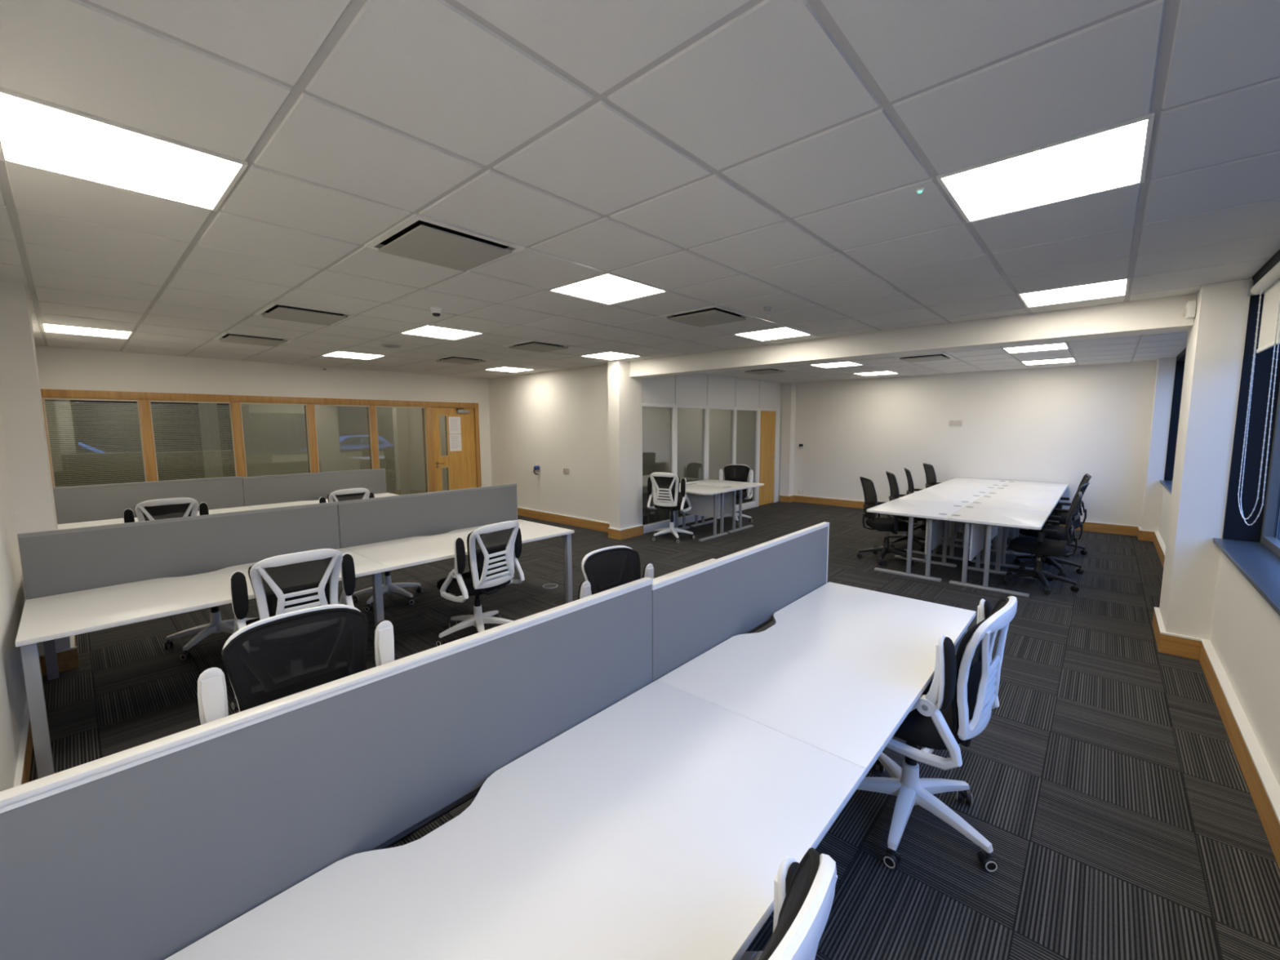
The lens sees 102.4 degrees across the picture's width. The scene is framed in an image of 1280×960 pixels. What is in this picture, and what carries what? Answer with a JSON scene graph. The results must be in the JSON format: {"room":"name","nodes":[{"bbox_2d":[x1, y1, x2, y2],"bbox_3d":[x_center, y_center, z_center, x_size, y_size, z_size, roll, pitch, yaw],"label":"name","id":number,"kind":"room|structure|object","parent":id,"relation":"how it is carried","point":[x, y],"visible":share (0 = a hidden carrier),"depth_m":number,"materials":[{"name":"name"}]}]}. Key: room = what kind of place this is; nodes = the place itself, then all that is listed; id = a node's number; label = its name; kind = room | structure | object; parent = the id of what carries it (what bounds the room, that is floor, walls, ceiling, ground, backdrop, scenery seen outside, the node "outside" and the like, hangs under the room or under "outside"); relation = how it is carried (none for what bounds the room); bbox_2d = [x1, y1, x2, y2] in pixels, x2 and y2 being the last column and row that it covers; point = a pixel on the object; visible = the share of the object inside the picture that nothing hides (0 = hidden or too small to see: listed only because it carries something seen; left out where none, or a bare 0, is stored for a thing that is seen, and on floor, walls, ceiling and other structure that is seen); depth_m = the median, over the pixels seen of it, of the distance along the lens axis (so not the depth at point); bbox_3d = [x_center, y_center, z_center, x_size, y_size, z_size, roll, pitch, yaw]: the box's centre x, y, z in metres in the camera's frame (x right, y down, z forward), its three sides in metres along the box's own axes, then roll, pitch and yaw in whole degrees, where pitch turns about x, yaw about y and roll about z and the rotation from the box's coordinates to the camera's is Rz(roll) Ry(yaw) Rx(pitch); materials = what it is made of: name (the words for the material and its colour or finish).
{"room":"open-plan office","nodes":[
{"label":"open-plan office","id":0,"kind":"room"},
{"bbox_2d":[0,280,70,791],"bbox_3d":[-3.234,0.063,2.600,10.260,2.723,0.290,5,8,42],"label":"wall","id":1,"kind":"structure","parent":0,"point":[27,501],"depth_m":3.33,"materials":[{"name":"white paint"}]},
{"bbox_2d":[13,635,79,786],"bbox_3d":[-2.061,1.435,1.786,6.450,0.152,0.200,5,8,42],"label":"baseboard","id":2,"kind":"structure","parent":1,"relation":"attached to","point":[67,658],"depth_m":2.70,"materials":[{"name":"brown wood"}]},
{"bbox_2d":[44,399,448,495],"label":"window","id":3,"kind":"structure","parent":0,"point":[275,441],"depth_m":9.09,"materials":[{"name":"clear glass"}]},
{"bbox_2d":[35,346,492,486],"bbox_3d":[-4.982,-0.517,8.199,0.120,2.723,6.100,5,8,42],"label":"wall","id":4,"kind":"structure","parent":0,"point":[59,368],"depth_m":7.32,"materials":[{"name":"white paint"}]},
{"bbox_2d":[44,399,145,486],"bbox_3d":[-6.674,-0.044,6.379,0.040,1.880,0.770,5,8,42],"label":"blind","id":5,"kind":"object","parent":4,"relation":"attached to","point":[46,400],"visible":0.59,"depth_m":6.31,"materials":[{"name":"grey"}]},
{"bbox_2d":[150,401,204,480],"bbox_3d":[-6.174,-0.105,6.928,0.040,1.880,0.480,5,8,42],"label":"blind","id":6,"kind":"object","parent":4,"relation":"attached to","point":[160,403],"visible":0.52,"depth_m":6.88,"materials":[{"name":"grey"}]},
{"bbox_2d":[216,403,235,476],"bbox_3d":[-5.836,-0.145,7.301,0.040,1.880,0.130,5,8,42],"label":"blind","id":7,"kind":"object","parent":4,"relation":"attached to","point":[219,407],"visible":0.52,"depth_m":7.25,"materials":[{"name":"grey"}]},
{"bbox_2d":[40,388,481,497],"bbox_3d":[-5.080,-0.212,8.105,0.160,2.136,5.620,5,8,42],"label":"window frame","id":8,"kind":"structure","parent":4,"relation":"attached to","point":[144,398],"depth_m":7.51,"materials":[{"name":"brown wood"}]},
{"bbox_2d":[432,407,476,491],"bbox_3d":[-3.499,-0.350,9.778,0.120,2.030,0.842,5,8,42],"label":"door","id":9,"kind":"structure","parent":4,"relation":"in","point":[460,465],"depth_m":9.80,"materials":[{"name":"brown wood"}]},
{"bbox_2d":[448,416,461,434],"bbox_3d":[-3.498,-1.031,9.721,0.002,0.323,0.238,5,8,42],"label":"paper notice","id":10,"kind":"object","parent":9,"relation":"attached to","point":[454,422],"visible":1,"depth_m":9.72,"materials":[{"name":"white paper"}]},
{"bbox_2d":[448,434,462,451],"bbox_3d":[-3.496,-0.707,9.755,0.002,0.316,0.238,5,8,42],"label":"paper notice","id":11,"kind":"object","parent":9,"relation":"attached to","point":[455,439],"visible":1,"depth_m":9.75,"materials":[{"name":"white paper"}]},
{"bbox_2d":[488,364,608,522],"bbox_3d":[-1.596,-0.632,9.135,3.640,2.723,0.140,5,8,42],"label":"wall","id":12,"kind":"structure","parent":0,"point":[556,420],"depth_m":8.93,"materials":[{"name":"white paint"}]},
{"bbox_2d":[517,506,643,539],"bbox_3d":[-1.565,0.664,9.104,3.900,0.152,0.515,5,8,42],"label":"baseboard","id":13,"kind":"structure","parent":12,"relation":"attached to","point":[625,533],"depth_m":8.53,"materials":[{"name":"brown wood"}]},
{"bbox_2d":[607,360,641,528],"bbox_3d":[-0.222,-0.471,7.779,0.230,2.673,0.485,5,8,42],"label":"pillar","id":14,"kind":"structure","parent":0,"point":[624,391],"depth_m":7.65,"materials":[{"name":"white paint"}]},
{"bbox_2d":[0,0,1279,382],"bbox_3d":[-0.378,-1.783,7.197,12.400,0.240,11.300,5,8,42],"label":"ceiling","id":15,"kind":"structure","parent":0,"point":[747,157],"depth_m":1.90,"materials":[{"name":"tile"}]},
{"bbox_2d":[40,322,133,338],"bbox_3d":[-5.392,-1.459,5.031,0.596,0.023,0.596,5,8,42],"label":"recessed light","id":16,"kind":"object","parent":15,"relation":"in","point":[46,327],"visible":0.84,"depth_m":5.01,"materials":[{"name":"white plastic"}]},
{"bbox_2d":[0,86,248,211],"bbox_3d":[-1.831,-1.140,1.829,0.596,0.023,0.596,5,8,42],"label":"recessed light","id":17,"kind":"object","parent":15,"relation":"in","point":[36,133],"visible":0.89,"depth_m":1.79,"materials":[{"name":"white plastic"}]},
{"bbox_2d":[213,331,293,346],"bbox_3d":[-4.143,-1.544,5.513,0.592,0.126,0.592,5,8,42],"label":"ceiling vent","id":18,"kind":"object","parent":15,"relation":"in","point":[224,336],"visible":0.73,"depth_m":5.48,"materials":[{"name":"black"}]},
{"bbox_2d":[253,302,356,325],"bbox_3d":[-2.807,-1.425,4.312,0.592,0.126,0.592,5,8,42],"label":"ceiling vent","id":19,"kind":"object","parent":15,"relation":"in","point":[273,310],"visible":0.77,"depth_m":4.27,"materials":[{"name":"black"}]},
{"bbox_2d":[320,350,386,359],"bbox_3d":[-3.784,-1.653,6.801,0.596,0.023,0.596,5,8,42],"label":"recessed light","id":20,"kind":"object","parent":15,"relation":"in","point":[337,353],"visible":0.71,"depth_m":6.80,"materials":[{"name":"white plastic"}]},
{"bbox_2d":[324,351,381,359],"bbox_3d":[-3.784,-1.652,6.801,0.568,0.010,0.568,5,8,42],"label":"diffuser","id":21,"kind":"object","parent":20,"relation":"attached to","point":[339,354],"depth_m":6.81,"materials":[{"name":"white plastic"}]},
{"bbox_2d":[399,324,484,340],"bbox_3d":[-2.003,-1.494,5.200,0.596,0.023,0.596,5,8,42],"label":"recessed light","id":22,"kind":"object","parent":15,"relation":"in","point":[428,331],"visible":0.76,"depth_m":5.19,"materials":[{"name":"white plastic"}]},
{"bbox_2d":[364,213,525,271],"bbox_3d":[-1.026,-1.265,2.711,0.592,0.126,0.592,5,8,42],"label":"ceiling vent","id":23,"kind":"object","parent":15,"relation":"in","point":[420,237],"visible":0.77,"depth_m":2.67,"materials":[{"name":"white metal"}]},
{"bbox_2d":[431,355,490,364],"bbox_3d":[-2.534,-1.738,7.283,0.592,0.126,0.592,5,8,42],"label":"ceiling vent","id":24,"kind":"object","parent":15,"relation":"in","point":[451,359],"visible":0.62,"depth_m":7.24,"materials":[{"name":"black"}]},
{"bbox_2d":[502,339,573,352],"bbox_3d":[-1.198,-1.619,6.082,0.592,0.126,0.592,5,8,42],"label":"ceiling vent","id":25,"kind":"object","parent":15,"relation":"in","point":[533,345],"visible":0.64,"depth_m":6.05,"materials":[{"name":"black"}]},
{"bbox_2d":[547,271,668,305],"bbox_3d":[-0.222,-1.334,3.599,0.596,0.023,0.596,5,8,42],"label":"recessed light","id":26,"kind":"object","parent":15,"relation":"in","point":[608,288],"visible":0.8,"depth_m":3.57,"materials":[{"name":"white plastic"}]},
{"bbox_2d":[580,351,641,359],"bbox_3d":[-0.394,-1.688,6.970,0.596,0.023,0.596,5,8,42],"label":"recessed light","id":27,"kind":"object","parent":15,"relation":"in","point":[610,355],"visible":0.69,"depth_m":6.94,"materials":[{"name":"white plastic"}]},
{"bbox_2d":[658,301,754,327],"bbox_3d":[0.583,-1.459,4.481,0.592,0.126,0.592,5,8,42],"label":"ceiling vent","id":28,"kind":"object","parent":15,"relation":"in","point":[716,314],"visible":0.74,"depth_m":4.44,"materials":[{"name":"black"}]},
{"bbox_2d":[733,325,812,341],"bbox_3d":[1.387,-1.528,5.369,0.596,0.023,0.596,5,8,42],"label":"recessed light","id":29,"kind":"object","parent":15,"relation":"in","point":[783,332],"visible":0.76,"depth_m":5.37,"materials":[{"name":"white plastic"}]},
{"bbox_2d":[810,360,863,368],"bbox_3d":[2.971,-1.749,7.778,0.596,0.023,0.596,5,8,42],"label":"recessed light","id":30,"kind":"object","parent":15,"relation":"in","point":[849,363],"visible":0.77,"depth_m":7.76,"materials":[{"name":"white plastic"}]},
{"bbox_2d":[813,361,859,367],"bbox_3d":[2.971,-1.747,7.778,0.568,0.010,0.568,5,8,42],"label":"diffuser","id":31,"kind":"object","parent":30,"relation":"attached to","point":[840,364],"depth_m":7.75,"materials":[{"name":"white plastic"}]},
{"bbox_2d":[630,293,1196,377],"bbox_3d":[2.067,-1.485,5.787,5.690,0.283,0.310,5,8,42],"label":"beam","id":32,"kind":"structure","parent":15,"relation":"attached to","point":[1158,315],"depth_m":4.82,"materials":[{"name":"white paint"}]},
{"bbox_2d":[895,352,954,362],"bbox_3d":[3.861,-1.697,6.974,0.592,0.126,0.592,5,8,42],"label":"ceiling vent","id":33,"kind":"object","parent":15,"relation":"in","point":[944,356],"visible":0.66,"depth_m":6.92,"materials":[{"name":"black"}]},
{"bbox_2d":[1001,342,1069,353],"bbox_3d":[4.752,-1.589,6.177,0.596,0.023,0.596,5,8,42],"label":"recessed light","id":34,"kind":"object","parent":15,"relation":"in","point":[1059,345],"visible":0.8,"depth_m":6.18,"materials":[{"name":"white plastic"}]},
{"bbox_2d":[936,112,1155,222],"bbox_3d":[1.559,-1.174,1.998,0.596,0.023,0.596,5,8,42],"label":"recessed light","id":35,"kind":"object","parent":15,"relation":"in","point":[1115,156],"visible":0.87,"depth_m":1.96,"materials":[{"name":"white plastic"}]},
{"bbox_2d":[1020,357,1075,364],"bbox_3d":[5.958,-1.735,7.505,0.596,0.023,0.596,5,8,42],"label":"recessed light","id":36,"kind":"object","parent":15,"relation":"in","point":[1072,359],"visible":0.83,"depth_m":7.48,"materials":[{"name":"white plastic"}]},
{"bbox_2d":[1017,276,1129,307],"bbox_3d":[3.168,-1.368,3.768,0.596,0.023,0.596,5,8,42],"label":"recessed light","id":37,"kind":"object","parent":15,"relation":"in","point":[1115,287],"visible":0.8,"depth_m":3.75,"materials":[{"name":"white plastic"}]},
{"bbox_2d":[29,492,1279,959],"bbox_3d":[-0.364,0.965,7.486,12.200,0.120,11.200,5,8,42],"label":"floor","id":38,"kind":"structure","parent":0,"point":[1112,798],"depth_m":2.63,"materials":[{"name":"carpet"}]},
{"bbox_2d":[42,639,58,679],"bbox_3d":[-3.206,0.939,3.798,0.780,0.730,1.624,5,8,42],"label":"desk","id":39,"kind":"object","parent":38,"relation":"on","point":[50,652],"visible":0.12,"depth_m":3.46,"materials":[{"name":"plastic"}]},
{"bbox_2d":[57,506,254,529],"bbox_3d":[-5.007,0.774,5.447,0.855,0.730,1.579,5,8,42],"label":"desk","id":40,"kind":"object","parent":38,"relation":"on","point":[100,522],"visible":0.09,"depth_m":5.29,"materials":[{"name":"white laminate"}]},
{"bbox_2d":[53,475,244,524],"bbox_3d":[-5.346,0.211,5.681,0.033,0.395,1.558,5,8,42],"label":"screen","id":41,"kind":"object","parent":40,"relation":"attached to","point":[74,504],"visible":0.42,"depth_m":5.53,"materials":[{"name":"grey fabric"}]},
{"bbox_2d":[123,497,208,523],"bbox_3d":[-4.767,0.657,5.239,0.650,1.003,0.644,6,8,44],"label":"mesh office chair","id":42,"kind":"object","parent":38,"relation":"on","point":[170,508],"visible":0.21,"depth_m":4.99,"materials":[{"name":"white plastic"}]},
{"bbox_2d":[15,547,388,778],"bbox_3d":[-2.573,0.995,3.230,0.855,0.730,1.624,5,8,42],"label":"desk","id":43,"kind":"object","parent":38,"relation":"on","point":[47,618],"visible":0.85,"depth_m":2.73,"materials":[{"name":"white laminate"}]},
{"bbox_2d":[17,502,340,599],"bbox_3d":[-2.912,0.432,3.463,0.033,0.395,1.603,5,8,42],"label":"screen","id":44,"kind":"object","parent":43,"relation":"attached to","point":[64,561],"visible":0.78,"depth_m":3.30,"materials":[{"name":"grey fabric"}]},
{"bbox_2d":[163,605,255,660],"bbox_3d":[-3.339,0.812,4.037,0.640,0.933,0.644,5,8,41],"label":"mesh office chair","id":45,"kind":"object","parent":38,"relation":"on","point":[216,625],"visible":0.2,"depth_m":3.98,"materials":[{"name":"white plastic"}]},
{"bbox_2d":[230,548,355,710],"bbox_3d":[-2.151,0.872,3.199,0.678,0.977,0.667,6,8,44],"label":"mesh office chair","id":46,"kind":"object","parent":38,"relation":"on","point":[283,584],"visible":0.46,"depth_m":2.96,"materials":[{"name":"white plastic"}]},
{"bbox_2d":[197,604,394,724],"bbox_3d":[-1.109,1.009,1.821,0.626,0.983,0.646,5,8,42],"label":"mesh office chair","id":47,"kind":"object","parent":38,"relation":"on","point":[276,657],"visible":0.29,"depth_m":1.90,"materials":[{"name":"black fabric"}]},
{"bbox_2d":[247,493,399,510],"bbox_3d":[-3.925,0.644,6.637,0.855,0.730,1.695,5,8,42],"label":"desk","id":48,"kind":"object","parent":38,"relation":"on","point":[380,495],"visible":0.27,"depth_m":6.43,"materials":[{"name":"white laminate"}]},
{"bbox_2d":[241,468,386,506],"bbox_3d":[-4.263,0.088,6.874,0.033,0.380,1.669,5,8,42],"label":"screen","id":49,"kind":"object","parent":48,"relation":"attached to","point":[283,488],"visible":0.79,"depth_m":6.74,"materials":[{"name":"grey fabric"}]},
{"bbox_2d":[318,488,374,503],"bbox_3d":[-3.675,0.558,6.357,0.664,0.957,0.655,5,8,40],"label":"mesh office chair","id":50,"kind":"object","parent":38,"relation":"on","point":[351,494],"visible":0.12,"depth_m":6.12,"materials":[{"name":"white plastic"}]},
{"bbox_2d":[351,570,422,612],"bbox_3d":[-2.448,0.707,4.994,0.648,0.933,0.648,5,8,42],"label":"mesh office chair","id":51,"kind":"object","parent":38,"relation":"on","point":[388,586],"visible":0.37,"depth_m":4.96,"materials":[{"name":"white plastic"}]},
{"bbox_2d":[370,785,482,850],"bbox_3d":[-0.806,1.150,1.673,0.815,0.730,1.622,5,8,42],"label":"desk","id":52,"kind":"object","parent":38,"relation":"on","point":[395,839],"visible":0.02,"depth_m":1.43,"materials":[{"name":"white plastic"}]},
{"bbox_2d":[343,519,574,626],"bbox_3d":[-1.482,0.864,4.431,0.855,0.730,1.680,5,8,42],"label":"desk","id":53,"kind":"object","parent":38,"relation":"on","point":[398,553],"visible":0.7,"depth_m":4.14,"materials":[{"name":"white laminate"}]},
{"bbox_2d":[336,483,517,548],"bbox_3d":[-1.819,0.300,4.666,0.033,0.395,1.654,5,8,42],"label":"screen","id":54,"kind":"object","parent":53,"relation":"attached to","point":[362,522],"visible":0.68,"depth_m":4.54,"materials":[{"name":"grey fabric"}]},
{"bbox_2d":[435,520,524,646],"bbox_3d":[-1.324,0.781,4.121,0.665,0.957,0.655,4,7,35],"label":"mesh office chair","id":55,"kind":"object","parent":38,"relation":"on","point":[494,550],"visible":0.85,"depth_m":3.95,"materials":[{"name":"white plastic"}]},
{"bbox_2d":[164,680,866,959],"bbox_3d":[-0.195,1.205,1.125,0.760,0.730,1.622,5,8,42],"label":"desk","id":56,"kind":"object","parent":38,"relation":"on","point":[661,824],"visible":1,"depth_m":1.14,"materials":[{"name":"white laminate"}]},
{"bbox_2d":[0,577,653,959],"bbox_3d":[-0.499,0.632,1.325,0.033,0.420,1.601,5,8,42],"label":"screen","id":57,"kind":"object","parent":56,"relation":"attached to","point":[145,851],"visible":0.87,"depth_m":1.05,"materials":[{"name":"grey fabric"}]},
{"bbox_2d":[577,545,653,599],"bbox_3d":[-0.017,0.907,3.149,0.657,0.897,0.666,-6,8,-45],"label":"mesh office chair","id":58,"kind":"object","parent":38,"relation":"on","point":[606,568],"visible":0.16,"depth_m":3.29,"materials":[{"name":"black fabric"}]},
{"bbox_2d":[647,472,694,542],"bbox_3d":[0.472,0.367,7.689,0.649,1.017,0.659,3,7,30],"label":"mesh office chair","id":59,"kind":"object","parent":38,"relation":"on","point":[665,486],"visible":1,"depth_m":7.46,"materials":[{"name":"white plastic"}]},
{"bbox_2d":[652,483,739,542],"bbox_3d":[0.832,0.480,7.952,1.130,0.734,0.800,5,8,42],"label":"office desk","id":60,"kind":"object","parent":38,"relation":"on","point":[704,500],"visible":0.73,"depth_m":7.93,"materials":[{"name":"white plastic"}]},
{"bbox_2d":[653,558,773,633],"bbox_3d":[0.274,1.020,2.861,0.815,0.730,1.647,5,8,42],"label":"desk","id":61,"kind":"object","parent":38,"relation":"on","point":[770,620],"visible":0.02,"depth_m":3.26,"materials":[{"name":"white laminate"}]},
{"bbox_2d":[746,617,773,633],"bbox_3d":[0.472,0.761,2.670,0.100,0.123,1.121,5,8,42],"label":"cable tray","id":62,"kind":"object","parent":61,"relation":"on","point":[770,620],"depth_m":2.80,"materials":[{"name":"black metal"}]},
{"bbox_2d":[685,479,764,533],"bbox_3d":[1.371,0.415,8.544,1.130,0.734,0.800,5,8,42],"label":"office desk","id":63,"kind":"object","parent":38,"relation":"on","point":[730,496],"visible":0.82,"depth_m":8.27,"materials":[{"name":"white laminate"}]},
{"bbox_2d":[716,464,753,524],"bbox_3d":[1.653,0.239,9.017,0.644,0.983,0.640,2,7,24],"label":"mesh office chair","id":64,"kind":"object","parent":38,"relation":"on","point":[736,473],"visible":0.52,"depth_m":9.13,"materials":[{"name":"black fabric"}]},
{"bbox_2d":[739,847,837,959],"bbox_3d":[-0.025,1.079,0.939,0.660,1.017,0.647,5,8,43],"label":"mesh office chair","id":65,"kind":"object","parent":38,"relation":"on","point":[804,891],"visible":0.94,"depth_m":0.75,"materials":[{"name":"white plastic"}]},
{"bbox_2d":[657,582,976,776],"bbox_3d":[0.884,1.075,2.312,0.760,0.730,1.647,5,8,42],"label":"desk","id":66,"kind":"object","parent":38,"relation":"on","point":[839,668],"visible":0.68,"depth_m":2.03,"materials":[{"name":"white laminate"}]},
{"bbox_2d":[652,521,829,682],"bbox_3d":[0.582,0.514,2.516,0.033,0.395,1.621,5,8,42],"label":"screen","id":67,"kind":"object","parent":66,"relation":"attached to","point":[695,610],"visible":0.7,"depth_m":2.30,"materials":[{"name":"grey fabric"}]},
{"bbox_2d":[856,476,913,565],"bbox_3d":[3.064,0.486,6.396,0.643,1.026,0.680,0,6,7],"label":"office chair","id":68,"kind":"object","parent":38,"relation":"on","point":[894,525],"visible":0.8,"depth_m":6.33,"materials":[{"name":"black fabric"}]},
{"bbox_2d":[885,471,926,551],"bbox_3d":[3.745,0.410,7.091,0.644,1.026,0.680,1,6,14],"label":"office chair","id":69,"kind":"object","parent":38,"relation":"on","point":[894,488],"visible":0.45,"depth_m":7.03,"materials":[{"name":"black fabric"}]},
{"bbox_2d":[866,498,967,582],"bbox_3d":[3.225,0.674,6.002,0.779,0.734,1.166,5,8,42],"label":"office desk","id":70,"kind":"object","parent":38,"relation":"on","point":[935,513],"visible":1,"depth_m":5.81,"materials":[{"name":"white laminate"}]},
{"bbox_2d":[904,467,943,535],"bbox_3d":[4.402,0.332,7.916,0.640,1.001,0.680,2,6,20],"label":"office chair","id":71,"kind":"object","parent":38,"relation":"on","point":[910,483],"visible":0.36,"depth_m":7.89,"materials":[{"name":"black fabric"}]},
{"bbox_2d":[857,595,1017,871],"bbox_3d":[1.152,0.946,2.144,0.637,1.018,0.644,-6,8,-44],"label":"mesh office chair","id":72,"kind":"object","parent":38,"relation":"on","point":[957,704],"visible":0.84,"depth_m":1.94,"materials":[{"name":"white plastic"}]},
{"bbox_2d":[897,489,983,560],"bbox_3d":[4.008,0.579,6.863,0.779,0.734,1.166,5,8,42],"label":"office desk","id":73,"kind":"object","parent":38,"relation":"on","point":[954,526],"visible":0.62,"depth_m":6.71,"materials":[{"name":"white laminate"}]},
{"bbox_2d":[923,462,963,525],"bbox_3d":[5.097,0.244,8.605,0.647,1.026,0.680,1,6,12],"label":"office chair","id":74,"kind":"object","parent":38,"relation":"on","point":[931,477],"visible":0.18,"depth_m":8.56,"materials":[{"name":"black fabric"}]},
{"bbox_2d":[923,483,998,542],"bbox_3d":[4.791,0.485,7.725,0.779,0.734,1.166,5,8,42],"label":"office desk","id":75,"kind":"object","parent":38,"relation":"on","point":[972,489],"visible":0.45,"depth_m":7.64,"materials":[{"name":"white laminate"}]},
{"bbox_2d":[941,477,1008,528],"bbox_3d":[5.574,0.390,8.586,0.779,0.734,1.166,5,8,42],"label":"office desk","id":76,"kind":"object","parent":38,"relation":"on","point":[990,482],"visible":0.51,"depth_m":8.51,"materials":[{"name":"white laminate"}]},
{"bbox_2d":[944,504,1050,597],"bbox_3d":[3.804,0.726,5.480,0.779,0.734,1.166,5,8,42],"label":"office desk","id":77,"kind":"object","parent":38,"relation":"on","point":[975,517],"visible":0.97,"depth_m":5.33,"materials":[{"name":"white laminate"}]},
{"bbox_2d":[968,494,1057,569],"bbox_3d":[4.587,0.631,6.341,0.779,0.734,1.166,5,8,42],"label":"office desk","id":78,"kind":"object","parent":38,"relation":"on","point":[1013,502],"visible":0.67,"depth_m":6.22,"materials":[{"name":"white laminate"}]},
{"bbox_2d":[985,486,1064,547],"bbox_3d":[5.370,0.537,7.203,0.779,0.734,1.166,5,8,42],"label":"office desk","id":79,"kind":"object","parent":38,"relation":"on","point":[1006,491],"visible":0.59,"depth_m":7.09,"materials":[{"name":"white laminate"}]},
{"bbox_2d":[999,480,1068,534],"bbox_3d":[6.153,0.442,8.065,0.779,0.734,1.166,5,8,42],"label":"office desk","id":80,"kind":"object","parent":38,"relation":"on","point":[1016,484],"visible":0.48,"depth_m":8.00,"materials":[{"name":"white laminate"}]},
{"bbox_2d":[1002,491,1082,595],"bbox_3d":[4.166,0.610,5.311,0.621,0.996,0.680,5,8,40],"label":"office chair","id":81,"kind":"object","parent":38,"relation":"on","point":[1038,546],"visible":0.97,"depth_m":5.21,"materials":[{"name":"black fabric"}]},
{"bbox_2d":[1013,482,1089,577],"bbox_3d":[4.693,0.529,5.907,0.680,1.026,0.648,-6,8,-42],"label":"office chair","id":82,"kind":"object","parent":38,"relation":"on","point":[1060,535],"visible":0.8,"depth_m":5.79,"materials":[{"name":"black plastic"}]},
{"bbox_2d":[1048,473,1091,557],"bbox_3d":[5.491,0.432,6.747,0.632,1.036,0.680,4,7,36],"label":"office chair","id":83,"kind":"object","parent":38,"relation":"on","point":[1086,477],"visible":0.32,"depth_m":6.60,"materials":[{"name":"black plastic"}]},
{"bbox_2d":[642,391,782,499],"bbox_3d":[0.358,-0.818,10.810,3.240,2.723,4.980,5,8,42],"label":"glass partition","id":84,"kind":"structure","parent":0,"point":[655,420],"depth_m":12.92,"materials":[{"name":"clear glass"}]},
{"bbox_2d":[641,373,782,533],"bbox_3d":[1.500,-0.645,9.588,0.090,2.623,4.660,5,8,42],"label":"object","id":85,"kind":"structure","parent":84,"relation":"attached to","point":[705,392],"depth_m":9.22,"materials":[{"name":"white"}]},
{"bbox_2d":[759,411,775,505],"bbox_3d":[2.695,-0.461,10.867,0.113,1.962,0.652,5,8,42],"label":"door","id":86,"kind":"structure","parent":84,"relation":"in","point":[767,426],"depth_m":10.88,"materials":[{"name":"brown wood"}]},
{"bbox_2d":[779,360,1156,526],"bbox_3d":[5.485,-0.686,9.317,6.380,2.723,0.330,5,8,42],"label":"wall","id":87,"kind":"structure","parent":0,"point":[1057,424],"depth_m":8.93,"materials":[{"name":"white paint"}]},
{"bbox_2d":[779,494,1137,536],"bbox_3d":[5.278,0.584,9.543,5.700,0.152,0.240,5,8,42],"label":"baseboard","id":88,"kind":"structure","parent":87,"relation":"attached to","point":[1112,528],"depth_m":10.39,"materials":[{"name":"brown wood"}]},
{"bbox_2d":[1140,357,1176,531],"bbox_3d":[7.435,-0.468,7.393,0.170,2.673,0.350,5,8,42],"label":"wall","id":89,"kind":"structure","parent":0,"point":[1165,370],"depth_m":7.27,"materials":[{"name":"white paint"}]},
{"bbox_2d":[1159,277,1252,639],"bbox_3d":[4.166,-0.078,3.832,0.220,2.673,0.650,5,8,42],"label":"pillar","id":90,"kind":"structure","parent":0,"point":[1215,340],"depth_m":3.60,"materials":[{"name":"white paint"}]},
{"bbox_2d":[1151,606,1201,660],"bbox_3d":[4.144,1.173,3.988,0.205,0.152,0.710,5,8,42],"label":"baseboard","id":91,"kind":"structure","parent":90,"relation":"attached to","point":[1187,646],"depth_m":3.75,"materials":[{"name":"brown wood"}]},
{"bbox_2d":[1180,300,1196,319],"bbox_3d":[3.998,-1.239,3.755,0.077,0.120,0.090,5,8,42],"label":"detector","id":92,"kind":"object","parent":90,"relation":"attached to","point":[1189,313],"visible":1,"depth_m":3.72,"materials":[{"name":"white plastic"}]},
{"bbox_2d":[1158,278,1279,786],"bbox_3d":[4.041,-0.052,3.351,0.240,2.723,11.170,5,8,42],"label":"wall","id":93,"kind":"structure","parent":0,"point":[1245,634],"depth_m":2.74,"materials":[{"name":"white paint"}]},
{"bbox_2d":[1160,347,1186,494],"bbox_3d":[6.020,-0.665,5.525,0.275,1.758,4.270,5,8,42],"label":"window","id":94,"kind":"structure","parent":93,"relation":"attached to","point":[1180,358],"depth_m":7.12,"materials":[{"name":"black"}]},
{"bbox_2d":[1153,530,1279,869],"bbox_3d":[3.824,1.231,3.451,0.045,0.152,10.580,5,8,42],"label":"baseboard","id":95,"kind":"structure","parent":93,"relation":"attached to","point":[1263,786],"depth_m":2.52,"materials":[{"name":"brown wood"}]},
{"bbox_2d":[1213,249,1279,616],"bbox_3d":[2.350,-0.242,1.485,0.275,1.798,5.220,5,8,42],"label":"window","id":96,"kind":"structure","parent":93,"relation":"attached to","point":[1254,549],"depth_m":3.39,"materials":[{"name":"blue"}]},
{"bbox_2d":[1237,261,1279,525],"bbox_3d":[3.481,-0.471,2.832,0.085,1.540,1.620,5,8,42],"label":"roller blind","id":97,"kind":"object","parent":93,"relation":"attached to","point":[1268,285],"visible":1,"depth_m":3.10,"materials":[{"name":"white fabric"}]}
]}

